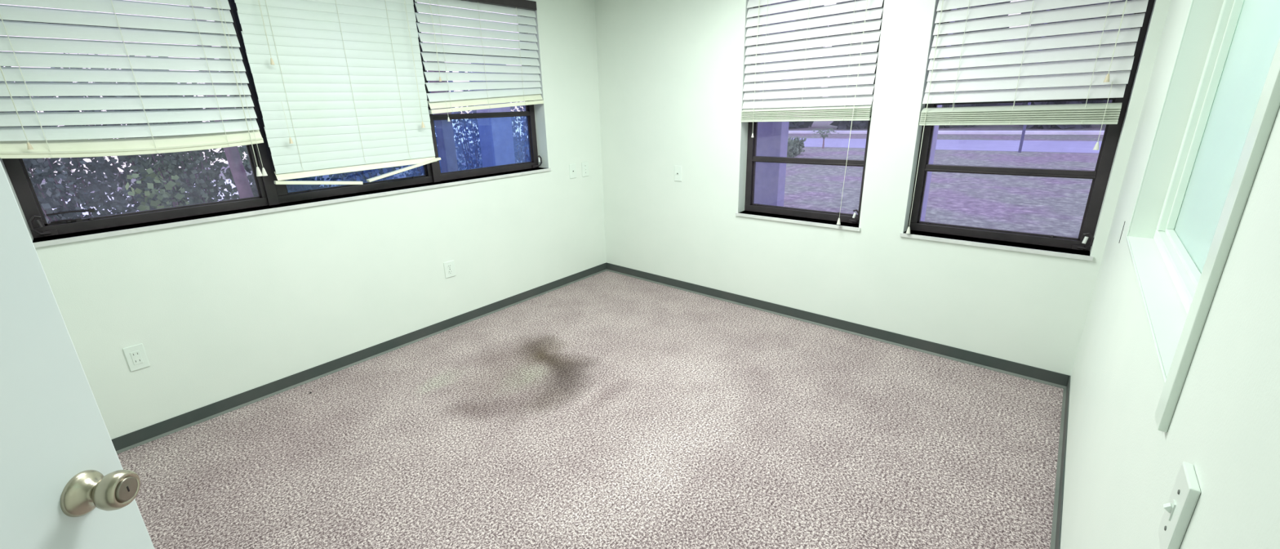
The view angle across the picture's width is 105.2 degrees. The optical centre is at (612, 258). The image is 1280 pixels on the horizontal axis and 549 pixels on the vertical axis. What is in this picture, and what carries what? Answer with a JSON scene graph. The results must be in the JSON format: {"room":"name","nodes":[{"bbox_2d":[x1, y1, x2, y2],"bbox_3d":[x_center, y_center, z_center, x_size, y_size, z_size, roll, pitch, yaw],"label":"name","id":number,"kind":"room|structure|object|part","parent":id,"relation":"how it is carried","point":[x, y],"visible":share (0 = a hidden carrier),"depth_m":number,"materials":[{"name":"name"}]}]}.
{"room":"empty office room","nodes":[
{"label":"empty office room","id":0,"kind":"room"},
{"bbox_2d":[0,0,606,439],"bbox_3d":[-1.949,-0.425,2.656,0.200,2.400,5.640,13,23,41],"label":"wall","id":1,"kind":"structure","parent":0,"point":[220,309],"depth_m":2.91,"materials":[{"name":"paint"}]},
{"bbox_2d":[0,8,268,238],"bbox_3d":[-2.238,-0.784,2.263,0.117,1.233,0.905,13,23,41],"label":"window","id":2,"kind":"structure","parent":1,"relation":"in","point":[18,174],"depth_m":2.27,"materials":[{"name":"brown metal"}]},
{"bbox_3d":[-2.465,-0.150,2.103,0.024,0.037,0.015,0,17,6],"label":"crank knob","id":3,"kind":"part","parent":2,"relation":"part of","materials":[{"name":"brown metal"}]},
{"bbox_3d":[-2.481,-0.145,2.128,0.057,0.101,0.072,13,23,41],"label":"crank handle","id":4,"kind":"part","parent":2,"relation":"part of","materials":[{"name":"brown metal"}]},
{"bbox_3d":[-2.463,-0.169,2.205,0.096,0.018,0.015,-18,23,-41],"label":"stay arm","id":5,"kind":"part","parent":2,"relation":"part of","materials":[{"name":"brown metal"}]},
{"bbox_3d":[-2.450,-0.208,2.211,0.015,0.018,0.151,14,24,43],"label":"stay arm","id":6,"kind":"part","parent":2,"relation":"part of","materials":[{"name":"brown metal"}]},
{"bbox_3d":[-2.270,-1.030,2.210,0.048,0.038,0.815,13,23,41],"label":"sash rail","id":7,"kind":"part","parent":2,"relation":"part of","materials":[{"name":"brown metal"}]},
{"bbox_2d":[0,0,267,176],"bbox_3d":[-2.156,-0.843,2.161,0.084,1.046,0.895,13,23,41],"label":"window blind","id":8,"kind":"object","parent":2,"relation":"attached to","point":[17,140],"visible":1,"depth_m":2.16,"materials":[{"name":"white plastic"}]},
{"bbox_3d":[-2.383,-0.837,1.873,0.014,0.773,0.007,13,23,41],"label":"pull cord","id":9,"kind":"part","parent":8,"relation":"part of","materials":[{"name":"white fabric"}]},
{"bbox_3d":[-2.374,-0.830,1.934,0.066,0.843,0.002,13,23,41],"label":"ladder cord","id":10,"kind":"part","parent":8,"relation":"part of","materials":[{"name":"white fabric"}]},
{"bbox_3d":[-2.152,-0.508,2.273,0.048,0.042,0.894,13,23,41],"label":"rail","id":11,"kind":"part","parent":8,"relation":"part of","materials":[{"name":"white plastic"}]},
{"bbox_3d":[-2.150,-0.904,2.166,0.066,0.854,0.002,13,23,41],"label":"ladder cord","id":12,"kind":"part","parent":8,"relation":"part of","materials":[{"name":"white fabric"}]},
{"bbox_3d":[-1.964,-0.973,2.356,0.066,0.846,0.002,13,23,41],"label":"ladder cord","id":13,"kind":"part","parent":8,"relation":"part of","materials":[{"name":"white fabric"}]},
{"bbox_3d":[-1.873,-0.922,2.422,0.014,0.969,0.007,13,23,41],"label":"pull cord","id":14,"kind":"part","parent":8,"relation":"part of","materials":[{"name":"white fabric"}]},
{"bbox_3d":[-1.862,-0.925,2.432,0.016,0.971,0.007,-3,17,-2],"label":"pull cord","id":15,"kind":"part","parent":8,"relation":"part of","materials":[{"name":"white fabric"}]},
{"bbox_2d":[122,342,150,371],"bbox_3d":[-2.289,0.475,2.352,0.009,0.122,0.070,13,23,41],"label":"wall outlet","id":16,"kind":"object","parent":1,"relation":"attached to","point":[135,355],"visible":1,"depth_m":2.35,"materials":[{"name":"plastic"}]},
{"bbox_2d":[222,0,279,205],"bbox_3d":[-1.930,-0.892,2.576,0.022,1.233,0.052,13,23,41],"label":"trim","id":17,"kind":"structure","parent":1,"relation":"attached to","point":[269,186],"depth_m":2.66,"materials":[{"name":"brown metal"}]},
{"bbox_2d":[32,167,551,247],"bbox_3d":[-1.538,-0.409,3.090,0.189,0.020,2.848,13,23,41],"label":"window sill","id":18,"kind":"structure","parent":1,"relation":"attached to","point":[37,244],"depth_m":2.58,"materials":[{"name":"stone"}]},
{"bbox_2d":[231,0,432,203],"bbox_3d":[-1.620,-1.017,2.943,0.052,1.233,0.990,13,23,41],"label":"window","id":19,"kind":"structure","parent":1,"relation":"in","point":[284,196],"depth_m":2.94,"materials":[{"name":"brown metal"}]},
{"bbox_2d":[234,0,440,184],"bbox_3d":[-1.514,-1.015,2.826,0.077,1.156,0.970,13,23,41],"label":"window blind","id":20,"kind":"object","parent":19,"relation":"attached to","point":[340,86],"visible":1,"depth_m":2.79,"materials":[{"name":"white plastic"}]},
{"bbox_3d":[-1.762,-1.225,2.457,0.014,0.420,0.007,13,23,41],"label":"pull cord","id":21,"kind":"part","parent":20,"relation":"part of","materials":[{"name":"white fabric"}]},
{"bbox_3d":[-1.750,-0.970,2.587,0.043,1.003,0.002,13,23,41],"label":"ladder cord","id":22,"kind":"part","parent":20,"relation":"part of","materials":[{"name":"white fabric"}]},
{"bbox_3d":[-1.667,-0.434,2.794,0.439,0.075,0.040,-18,23,-42],"label":"broken rail","id":23,"kind":"part","parent":20,"relation":"part of","materials":[{"name":"white plastic"}]},
{"bbox_3d":[-1.520,-1.053,2.823,0.043,1.000,0.002,13,23,41],"label":"ladder cord","id":24,"kind":"part","parent":20,"relation":"part of","materials":[{"name":"white fabric"}]},
{"bbox_3d":[-1.330,-1.122,3.017,0.043,0.997,0.002,13,23,41],"label":"ladder cord","id":25,"kind":"part","parent":20,"relation":"part of","materials":[{"name":"white fabric"}]},
{"bbox_3d":[-1.327,-0.574,3.136,0.040,0.101,0.495,12,22,39],"label":"broken rail","id":26,"kind":"part","parent":20,"relation":"part of","materials":[{"name":"white plastic"}]},
{"bbox_3d":[-1.238,-1.240,3.041,0.014,0.773,0.007,13,23,41],"label":"pull cord","id":27,"kind":"part","parent":20,"relation":"part of","materials":[{"name":"white fabric"}]},
{"bbox_2d":[111,262,606,453],"bbox_3d":[-1.350,0.535,3.413,0.015,0.077,3.824,13,23,41],"label":"baseboard","id":28,"kind":"structure","parent":1,"relation":"attached to","point":[128,441],"depth_m":2.97,"materials":[{"name":"rubber"}]},
{"bbox_2d":[413,0,440,182],"bbox_3d":[-1.259,-1.129,3.265,0.022,1.233,0.052,13,23,41],"label":"trim","id":29,"kind":"structure","parent":1,"relation":"attached to","point":[434,166],"depth_m":3.36,"materials":[{"name":"brown metal"}]},
{"bbox_2d":[443,260,455,278],"bbox_3d":[-1.166,0.076,3.505,0.008,0.115,0.080,13,23,41],"label":"wall outlet","id":30,"kind":"object","parent":1,"relation":"attached to","point":[449,266],"visible":1,"depth_m":3.50,"materials":[{"name":"plastic"}]},
{"bbox_2d":[415,1,542,181],"bbox_3d":[-0.946,-1.241,3.590,0.117,1.233,0.929,13,23,41],"label":"window","id":31,"kind":"structure","parent":1,"relation":"in","point":[534,162],"depth_m":3.78,"materials":[{"name":"brown metal"}]},
{"bbox_3d":[-0.978,-1.486,3.536,0.048,0.038,0.839,13,23,41],"label":"sash rail","id":32,"kind":"part","parent":31,"relation":"part of","materials":[{"name":"brown metal"}]},
{"bbox_2d":[414,0,543,121],"bbox_3d":[-0.885,-1.409,3.440,0.077,0.825,0.953,13,23,41],"label":"window blind","id":33,"kind":"object","parent":31,"relation":"attached to","point":[517,82],"visible":1,"depth_m":3.40,"materials":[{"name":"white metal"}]},
{"bbox_3d":[-1.134,-1.406,3.123,0.014,0.470,0.007,13,23,41],"label":"pull cord","id":34,"kind":"part","parent":33,"relation":"part of","materials":[{"name":"white fabric"}]},
{"bbox_3d":[-1.112,-1.343,3.213,0.065,0.722,0.002,13,23,41],"label":"ladder cord","id":35,"kind":"part","parent":33,"relation":"part of","materials":[{"name":"white fabric"}]},
{"bbox_3d":[-0.909,-1.421,3.419,0.065,0.707,0.002,13,23,41],"label":"ladder cord","id":36,"kind":"part","parent":33,"relation":"part of","materials":[{"name":"white fabric"}]},
{"bbox_3d":[-0.880,-1.102,3.542,0.048,0.073,0.952,13,23,41],"label":"rail","id":37,"kind":"part","parent":33,"relation":"part of","materials":[{"name":"white plastic"}]},
{"bbox_3d":[-0.906,-1.777,3.335,0.052,0.058,0.952,13,23,41],"label":"head rail","id":38,"kind":"part","parent":33,"relation":"part of","materials":[{"name":"white metal"}]},
{"bbox_3d":[-0.692,-1.506,3.640,0.065,0.691,0.002,13,23,41],"label":"ladder cord","id":39,"kind":"part","parent":33,"relation":"part of","materials":[{"name":"white fabric"}]},
{"bbox_3d":[-0.962,-1.073,3.663,0.048,0.038,0.839,13,23,41],"label":"sash rail","id":40,"kind":"part","parent":31,"relation":"part of","materials":[{"name":"brown metal"}]},
{"bbox_3d":[-0.624,-0.802,4.035,0.057,0.101,0.072,13,23,41],"label":"crank handle","id":41,"kind":"part","parent":31,"relation":"part of","materials":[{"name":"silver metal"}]},
{"bbox_2d":[568,163,576,178],"bbox_3d":[-0.339,-0.754,4.213,0.009,0.120,0.075,13,23,41],"label":"wall jack","id":42,"kind":"object","parent":1,"relation":"attached to","point":[572,168],"visible":1,"depth_m":4.21,"materials":[{"name":"plastic"}]},
{"bbox_2d":[581,161,588,176],"bbox_3d":[-0.236,-0.789,4.315,0.015,0.125,0.078,13,23,41],"label":"wall switch","id":43,"kind":"object","parent":1,"relation":"attached to","point":[585,164],"visible":1,"depth_m":4.31,"materials":[{"name":"plastic"}]},
{"bbox_2d":[117,270,1063,548],"bbox_3d":[-0.015,1.186,1.328,5.337,0.050,5.640,13,23,41],"label":"floor","id":44,"kind":"structure","parent":0,"point":[606,409],"depth_m":2.28,"materials":[{"name":"carpet"}]},
{"bbox_2d":[595,0,1170,386],"bbox_3d":[1.817,-0.627,2.829,5.037,2.400,0.200,13,23,41],"label":"wall","id":45,"kind":"structure","parent":0,"point":[672,75],"depth_m":3.34,"materials":[{"name":"paint"}]},
{"bbox_2d":[674,165,681,181],"bbox_3d":[0.526,-0.682,3.918,0.068,0.122,0.009,13,23,41],"label":"wall jack","id":46,"kind":"object","parent":45,"relation":"attached to","point":[677,169],"visible":1,"depth_m":3.92,"materials":[{"name":"plastic"}]},
{"bbox_2d":[735,210,860,231],"bbox_3d":[1.293,-0.275,3.415,0.869,0.020,0.164,13,23,41],"label":"trim","id":47,"kind":"structure","parent":45,"relation":"attached to","point":[784,219],"depth_m":3.34,"materials":[{"name":"stone"}]},
{"bbox_2d":[744,0,884,223],"bbox_3d":[1.279,-1.037,3.200,0.845,1.563,0.117,13,23,41],"label":"window","id":48,"kind":"structure","parent":45,"relation":"in","point":[752,158],"depth_m":3.41,"materials":[{"name":"brown metal"}]},
{"bbox_3d":[1.317,-0.666,3.336,0.761,0.038,0.048,13,23,41],"label":"sash rail","id":49,"kind":"part","parent":48,"relation":"part of","materials":[{"name":"brown metal"}]},
{"bbox_2d":[741,0,883,224],"bbox_3d":[1.213,-1.016,3.131,0.836,1.538,0.086,13,23,41],"label":"window blind","id":50,"kind":"object","parent":48,"relation":"attached to","point":[849,106],"visible":1,"depth_m":3.04,"materials":[{"name":"white plastic"}]},
{"bbox_3d":[0.961,-1.309,3.253,0.007,0.930,0.014,13,23,41],"label":"pull cord","id":51,"kind":"part","parent":50,"relation":"part of","materials":[{"name":"white fabric"}]},
{"bbox_3d":[1.015,-1.351,3.224,0.002,0.858,0.065,13,23,41],"label":"ladder cord","id":52,"kind":"part","parent":50,"relation":"part of","materials":[{"name":"white fabric"}]},
{"bbox_3d":[1.214,-1.304,3.046,0.002,0.858,0.065,13,23,41],"label":"ladder cord","id":53,"kind":"part","parent":50,"relation":"part of","materials":[{"name":"white fabric"}]},
{"bbox_3d":[1.228,-0.901,3.177,0.835,0.016,0.048,13,23,41],"label":"rail","id":54,"kind":"part","parent":50,"relation":"part of","materials":[{"name":"white plastic"}]},
{"bbox_3d":[1.408,-1.259,2.872,0.002,0.858,0.065,13,23,41],"label":"ladder cord","id":55,"kind":"part","parent":50,"relation":"part of","materials":[{"name":"white fabric"}]},
{"bbox_3d":[1.438,-0.941,2.898,0.042,1.463,0.014,13,23,41],"label":"pull cord","id":56,"kind":"part","parent":50,"relation":"part of","materials":[{"name":"white fabric"}]},
{"bbox_3d":[1.288,-1.385,3.116,0.761,0.038,0.048,13,23,41],"label":"sash rail","id":57,"kind":"part","parent":48,"relation":"part of","materials":[{"name":"brown metal"}]},
{"bbox_3d":[1.566,-0.274,3.155,0.072,0.101,0.057,13,23,41],"label":"crank handle","id":58,"kind":"part","parent":48,"relation":"part of","materials":[{"name":"silver metal"}]},
{"bbox_2d":[605,262,1069,388],"bbox_3d":[1.162,0.362,3.654,3.332,0.077,0.015,13,23,41],"label":"baseboard","id":59,"kind":"structure","parent":45,"relation":"attached to","point":[1013,368],"depth_m":3.19,"materials":[{"name":"rubber"}]},
{"bbox_2d":[899,230,1093,260],"bbox_3d":[2.085,-0.090,2.707,0.837,0.020,0.164,13,23,41],"label":"trim","id":60,"kind":"structure","parent":45,"relation":"attached to","point":[994,245],"depth_m":2.62,"materials":[{"name":"stone"}]},
{"bbox_2d":[907,0,1155,250],"bbox_3d":[2.072,-0.852,2.492,0.815,1.563,0.117,13,23,41],"label":"window","id":61,"kind":"structure","parent":45,"relation":"in","point":[1100,176],"depth_m":2.53,"materials":[{"name":"brown metal"}]},
{"bbox_3d":[2.107,-0.472,2.633,0.723,0.038,0.048,13,23,41],"label":"sash rail","id":62,"kind":"part","parent":61,"relation":"part of","materials":[{"name":"brown metal"}]},
{"bbox_3d":[2.093,-0.826,2.525,0.723,0.038,0.048,13,23,41],"label":"sash rail","id":63,"kind":"part","parent":61,"relation":"part of","materials":[{"name":"brown metal"}]},
{"bbox_2d":[906,0,1148,233],"bbox_3d":[2.002,-0.830,2.432,0.784,1.545,0.080,13,23,41],"label":"window blind","id":64,"kind":"object","parent":61,"relation":"attached to","point":[1107,113],"visible":1,"depth_m":2.37,"materials":[{"name":"white plastic"}]},
{"bbox_3d":[1.725,-0.876,2.663,0.015,1.470,0.009,-10,19,-24],"label":"pull cord","id":65,"kind":"part","parent":64,"relation":"part of","materials":[{"name":"white fabric"}]},
{"bbox_3d":[1.814,-1.150,2.515,0.002,0.888,0.065,13,23,41],"label":"ladder cord","id":66,"kind":"part","parent":64,"relation":"part of","materials":[{"name":"white fabric"}]},
{"bbox_3d":[2.015,-0.689,2.483,0.783,0.018,0.048,13,23,41],"label":"rail","id":67,"kind":"part","parent":64,"relation":"part of","materials":[{"name":"white plastic"}]},
{"bbox_3d":[2.001,-1.106,2.348,0.002,0.888,0.065,13,23,41],"label":"ladder cord","id":68,"kind":"part","parent":64,"relation":"part of","materials":[{"name":"white fabric"}]},
{"bbox_3d":[2.196,-1.060,2.174,0.002,0.888,0.065,13,23,41],"label":"ladder cord","id":69,"kind":"part","parent":64,"relation":"part of","materials":[{"name":"white fabric"}]},
{"bbox_3d":[2.244,-0.661,2.226,0.002,0.275,0.012,13,23,41],"label":"pull cord","id":70,"kind":"part","parent":64,"relation":"part of","materials":[{"name":"white fabric"}]},
{"bbox_3d":[2.209,-1.137,2.089,0.007,0.673,0.014,13,23,41],"label":"pull cord","id":71,"kind":"part","parent":64,"relation":"part of","materials":[{"name":"white fabric"}]},
{"bbox_3d":[2.359,-0.088,2.446,0.072,0.101,0.057,13,23,41],"label":"crank handle","id":72,"kind":"part","parent":61,"relation":"part of","materials":[{"name":"brown metal"}]},
{"bbox_3d":[2.344,-0.091,2.421,0.024,0.037,0.015,-5,17,-9],"label":"crank knob","id":73,"kind":"part","parent":61,"relation":"part of","materials":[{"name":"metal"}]},
{"bbox_2d":[1060,0,1279,548],"bbox_3d":[1.098,0.008,0.844,0.130,2.400,3.840,13,23,41],"label":"wall","id":74,"kind":"structure","parent":0,"point":[1121,470],"depth_m":0.95,"materials":[{"name":"paint"}]},
{"bbox_2d":[1049,375,1071,548],"bbox_3d":[1.092,1.105,1.235,0.015,0.077,3.830,13,23,41],"label":"baseboard","id":75,"kind":"structure","parent":74,"relation":"attached to","point":[1060,480],"depth_m":1.95,"materials":[{"name":"rubber"}]},
{"bbox_2d":[1157,461,1200,548],"bbox_3d":[0.749,0.336,0.652,0.019,0.118,0.066,13,23,41],"label":"wall switch","id":76,"kind":"object","parent":74,"relation":"attached to","point":[1185,493],"visible":1,"depth_m":0.64,"materials":[{"name":"plastic"}]},
{"bbox_3d":[0.748,0.336,0.653,0.002,0.026,0.012,13,23,41],"label":"toggle frame","id":77,"kind":"part","parent":76,"relation":"part of","materials":[{"name":"plastic"}]},
{"bbox_2d":[1125,0,1279,386],"bbox_3d":[1.382,-0.416,1.073,0.108,1.064,1.289,13,23,41],"label":"window","id":78,"kind":"structure","parent":74,"relation":"in","point":[1246,37],"depth_m":1.37,"materials":[{"name":"wood"}]},
{"bbox_3d":[1.402,-0.414,1.048,0.045,1.054,1.281,13,23,41],"label":"frame","id":79,"kind":"part","parent":78,"relation":"part of","materials":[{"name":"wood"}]},
{"bbox_3d":[1.414,-0.412,1.037,0.005,0.994,1.221,13,23,41],"label":"pane","id":80,"kind":"part","parent":78,"relation":"part of","materials":[{"name":"clear glass"}]},
{"bbox_2d":[1154,38,1279,431],"bbox_3d":[0.886,-0.358,0.618,0.011,1.351,0.054,13,23,41],"label":"trim","id":81,"kind":"structure","parent":74,"relation":"attached to","point":[1268,104],"depth_m":0.71,"materials":[{"name":"wood"}]},
{"label":"outside","id":82,"kind":"structure","parent":0,"visible":0},
{"bbox_2d":[34,120,1106,237],"bbox_3d":[17.736,-4.692,18.850,54.000,0.100,74.000,13,23,41],"label":"ground","id":83,"kind":"structure","parent":82,"point":[1054,206],"depth_m":9.41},
{"bbox_2d":[0,66,66,220],"bbox_3d":[-4.656,-0.403,3.670,0.795,2.272,0.808,-11,19,-27],"label":"bush","id":84,"kind":"object","parent":83,"relation":"on","point":[29,173],"visible":0.02,"depth_m":3.74,"materials":[{"name":"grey plant"}]},
{"bbox_2d":[0,81,132,222],"bbox_3d":[-3.669,-0.195,3.344,0.598,1.990,0.592,-6,17,-13],"label":"bush","id":85,"kind":"object","parent":83,"relation":"on","point":[83,197],"visible":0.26,"depth_m":3.24,"materials":[{"name":"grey plant"}]},
{"bbox_3d":[-3.706,-0.032,3.381,0.216,1.659,0.351,3,18,17],"label":"stem","id":86,"kind":"part","parent":85,"relation":"part of","materials":[{"name":"brown plant"}]},
{"bbox_2d":[50,53,208,215],"bbox_3d":[-4.039,-0.613,4.308,0.793,2.253,0.806,0,17,8],"label":"bush","id":87,"kind":"object","parent":83,"relation":"on","point":[131,200],"visible":0.09,"depth_m":4.08,"materials":[{"name":"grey plant"}]},
{"bbox_3d":[-4.065,-0.397,4.259,0.412,1.872,0.384,13,23,41],"label":"stem","id":88,"kind":"part","parent":87,"relation":"part of","materials":[{"name":"brown plant"}]},
{"bbox_2d":[52,178,252,215],"bbox_3d":[-11.850,0.236,6.373,12.600,0.012,14.200,13,23,41],"label":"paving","id":89,"kind":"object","parent":83,"relation":"on","point":[227,180],"depth_m":11.93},
{"bbox_2d":[124,167,189,210],"bbox_3d":[-2.953,0.081,3.367,0.274,1.393,0.358,13,23,41],"label":"shrub","id":90,"kind":"object","parent":83,"relation":"on","point":[171,184],"visible":0.2,"depth_m":3.17,"materials":[{"name":"green plant"}]},
{"bbox_3d":[-2.969,0.189,3.421,0.123,1.157,0.160,-4,17,-5],"label":"stem","id":91,"kind":"part","parent":90,"relation":"part of","materials":[{"name":"green plant"}]},
{"bbox_2d":[106,82,237,209],"bbox_3d":[-3.235,-0.346,3.788,0.593,1.986,0.602,13,23,41],"label":"bush","id":92,"kind":"object","parent":83,"relation":"on","point":[193,193],"visible":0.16,"depth_m":3.63,"materials":[{"name":"green plant"}]},
{"bbox_3d":[-3.200,-0.193,3.844,0.340,1.659,0.207,-11,19,-26],"label":"stem","id":93,"kind":"part","parent":92,"relation":"part of","materials":[{"name":"green plant"}]},
{"bbox_2d":[189,5,253,198],"bbox_3d":[-2.658,-0.717,3.442,0.101,2.853,0.128,13,23,41],"label":"post","id":94,"kind":"object","parent":83,"relation":"on","point":[232,153],"visible":0.22,"depth_m":3.44,"materials":[{"name":"purple paint"}]},
{"bbox_2d":[199,58,315,199],"bbox_3d":[-3.442,-0.834,4.925,0.787,2.270,0.816,13,23,41],"label":"bush","id":95,"kind":"object","parent":83,"relation":"on","point":[228,174],"visible":0.02,"depth_m":4.66,"materials":[{"name":"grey plant"}]},
{"bbox_2d":[234,106,328,195],"bbox_3d":[-2.787,-0.501,4.247,0.593,1.981,0.598,13,23,41],"label":"bush","id":96,"kind":"object","parent":83,"relation":"on","point":[292,188],"visible":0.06,"depth_m":4.12,"materials":[{"name":"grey plant"}]},
{"bbox_3d":[-2.729,-0.355,4.312,0.285,1.659,0.276,13,23,41],"label":"stem","id":97,"kind":"part","parent":96,"relation":"part of","materials":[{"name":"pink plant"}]},
{"bbox_2d":[325,166,401,186],"bbox_3d":[-2.831,-1.043,5.536,0.785,2.266,0.828,13,23,41],"label":"bush","id":98,"kind":"object","parent":83,"relation":"on","point":[393,168],"visible":0.02,"depth_m":5.46,"materials":[{"name":"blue plant"}]},
{"bbox_2d":[330,167,397,185],"bbox_3d":[-2.360,-0.660,4.695,0.595,1.990,0.597,13,23,41],"label":"bush","id":99,"kind":"object","parent":83,"relation":"on","point":[372,172],"visible":0.03,"depth_m":4.62,"materials":[{"name":"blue plant"}]},
{"bbox_3d":[-2.356,-0.495,4.722,0.327,1.659,0.281,13,23,41],"label":"stem","id":100,"kind":"part","parent":99,"relation":"part of","materials":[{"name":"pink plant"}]},
{"bbox_2d":[399,91,441,177],"bbox_3d":[-1.931,-0.802,5.125,0.576,1.978,0.577,-8,18,-19],"label":"bush","id":101,"kind":"object","parent":83,"relation":"on","point":[413,173],"visible":0.02,"depth_m":5.02,"materials":[{"name":"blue plant"}]},
{"bbox_3d":[-1.946,-0.660,5.208,0.272,1.659,0.313,13,23,41],"label":"stem","id":102,"kind":"part","parent":101,"relation":"part of","materials":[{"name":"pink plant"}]},
{"bbox_2d":[408,71,470,176],"bbox_3d":[-2.201,-1.264,6.176,0.823,2.266,0.807,13,23,41],"label":"bush","id":103,"kind":"object","parent":83,"relation":"on","point":[456,133],"visible":0.02,"depth_m":6.20,"materials":[{"name":"blue plant"}]},
{"bbox_2d":[427,61,457,172],"bbox_3d":[-1.532,-0.776,4.638,0.130,2.180,0.130,13,23,41],"label":"post","id":104,"kind":"object","parent":83,"relation":"on","point":[444,129],"visible":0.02,"depth_m":4.51,"materials":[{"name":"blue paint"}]},
{"bbox_2d":[450,89,482,170],"bbox_3d":[-1.506,-0.956,5.571,0.593,1.978,0.568,-6,17,-12],"label":"bush","id":105,"kind":"object","parent":83,"relation":"on","point":[463,126],"visible":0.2,"depth_m":5.38,"materials":[{"name":"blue plant"}]},
{"bbox_3d":[-1.504,-0.784,5.554,0.286,1.659,0.327,13,23,41],"label":"stem","id":106,"kind":"part","parent":105,"relation":"part of","materials":[{"name":"blue plant"}]},
{"bbox_2d":[459,71,524,168],"bbox_3d":[-1.607,-1.475,6.809,0.758,2.256,0.800,7,19,27],"label":"bush","id":107,"kind":"object","parent":83,"relation":"on","point":[471,138],"visible":0.02,"depth_m":6.62,"materials":[{"name":"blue plant"}]},
{"bbox_2d":[471,62,515,167],"bbox_3d":[-1.186,-0.953,5.139,0.240,2.200,0.300,13,23,41],"label":"pillar","id":108,"kind":"structure","parent":83,"relation":"on","point":[495,134],"depth_m":4.97,"materials":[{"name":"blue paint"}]},
{"bbox_2d":[510,101,529,163],"bbox_3d":[-1.079,-1.111,6.006,0.574,1.989,0.589,-9,18,-20],"label":"bush","id":109,"kind":"object","parent":83,"relation":"on","point":[523,144],"visible":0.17,"depth_m":5.84,"materials":[{"name":"blue plant"}]},
{"bbox_3d":[-1.078,-0.951,6.044,0.220,1.659,0.324,13,23,41],"label":"stem","id":110,"kind":"part","parent":109,"relation":"part of","materials":[{"name":"blue plant"}]},
{"bbox_2d":[754,0,796,206],"bbox_3d":[1.473,-1.201,4.664,0.425,2.750,0.220,13,23,41],"label":"porch column","id":111,"kind":"structure","parent":83,"relation":"on","point":[772,136],"depth_m":4.63,"materials":[{"name":"purple paint"}]},
{"bbox_2d":[786,139,799,157],"bbox_3d":[5.026,-3.151,14.370,0.913,0.718,1.033,13,23,41],"label":"bush","id":112,"kind":"object","parent":83,"relation":"on","point":[793,145],"visible":0.24,"depth_m":14.11,"materials":[{"name":"green plant"}]},
{"bbox_2d":[787,137,806,154],"bbox_3d":[5.822,-3.637,15.914,0.878,0.683,0.964,13,23,41],"label":"bush","id":113,"kind":"object","parent":83,"relation":"on","point":[801,144],"visible":0.17,"depth_m":15.70,"materials":[{"name":"green plant"}]},
{"bbox_2d":[788,4,827,128],"bbox_3d":[11.596,-12.174,31.522,4.346,8.556,4.555,13,23,41],"label":"tree","id":114,"kind":"object","parent":83,"relation":"on","point":[792,124],"visible":0.02,"depth_m":30.79,"materials":[{"name":"green plant"}]},
{"bbox_2d":[517,137,1102,153],"bbox_3d":[14.212,-3.500,15.217,54.000,0.012,4.400,13,23,41],"label":"road","id":115,"kind":"structure","parent":83,"relation":"on","point":[1055,146],"depth_m":16.34,"materials":[{"name":"asphalt"}]},
{"bbox_2d":[813,128,839,148],"bbox_3d":[7.651,-4.339,17.623,0.880,0.710,0.851,0,17,6],"label":"young palm","id":116,"kind":"object","parent":83,"relation":"on","point":[830,129],"visible":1,"depth_m":17.54,"materials":[{"name":"green plant"}]},
{"bbox_2d":[824,0,880,128],"bbox_3d":[14.449,-11.276,28.131,4.213,8.592,4.675,13,23,41],"label":"tree","id":117,"kind":"object","parent":83,"relation":"on","point":[841,124],"visible":0.09,"depth_m":28.05,"materials":[{"name":"green plant"}]},
{"bbox_2d":[920,8,956,221],"bbox_3d":[2.395,-0.986,3.840,0.315,2.750,0.220,13,23,41],"label":"porch column","id":118,"kind":"structure","parent":83,"relation":"on","point":[935,126],"depth_m":3.83,"materials":[{"name":"purple paint"}]},
{"bbox_2d":[788,130,1104,134],"bbox_3d":[18.478,-5.051,19.586,54.000,0.100,1.000,13,23,41],"label":"kerb","id":119,"kind":"object","parent":83,"relation":"on","point":[1018,132],"visible":0.44,"depth_m":20.85,"materials":[{"name":"grey concrete"}]},
{"bbox_2d":[938,1,1010,128],"bbox_3d":[18.363,-10.831,25.817,4.436,8.532,4.760,13,23,41],"label":"tree","id":120,"kind":"object","parent":83,"relation":"on","point":[966,104],"visible":0.07,"depth_m":24.70,"materials":[{"name":"green plant"}]},
{"bbox_2d":[1017,8,1049,152],"bbox_3d":[11.686,-5.552,13.376,0.065,5.200,0.065,-10,19,-23],"label":"pole","id":121,"kind":"object","parent":83,"relation":"on","point":[1028,103],"visible":0.27,"depth_m":13.97,"materials":[{"name":"metal"}]},
{"bbox_2d":[982,38,1112,106],"bbox_3d":[31.716,-9.385,23.748,26.700,4.950,9.200,13,23,41],"label":"building","id":122,"kind":"structure","parent":83,"relation":"on","point":[1110,100],"depth_m":27.55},
{"bbox_2d":[1018,0,1133,128],"bbox_3d":[20.988,-9.658,22.118,4.600,8.620,4.808,13,23,41],"label":"tree","id":123,"kind":"object","parent":83,"relation":"on","point":[1066,126],"visible":0.04,"depth_m":21.93,"materials":[{"name":"green plant"}]},
{"bbox_3d":[-0.548,0.579,-0.194,0.625,2.040,0.132,13,23,41],"label":"trim","id":124,"kind":"structure","parent":0,"visible":0},
{"bbox_2d":[0,160,154,548],"bbox_3d":[-0.719,0.404,0.397,0.101,2.018,0.752,-4,17,-4],"label":"door","id":125,"kind":"structure","parent":124,"relation":"attached to","point":[64,483],"depth_m":0.66,"materials":[{"name":"paint"}]},
{"bbox_3d":[-0.720,0.333,0.702,0.044,0.054,0.054,-4,17,-4],"label":"knob","id":126,"kind":"part","parent":125,"relation":"part of","materials":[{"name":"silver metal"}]}
]}

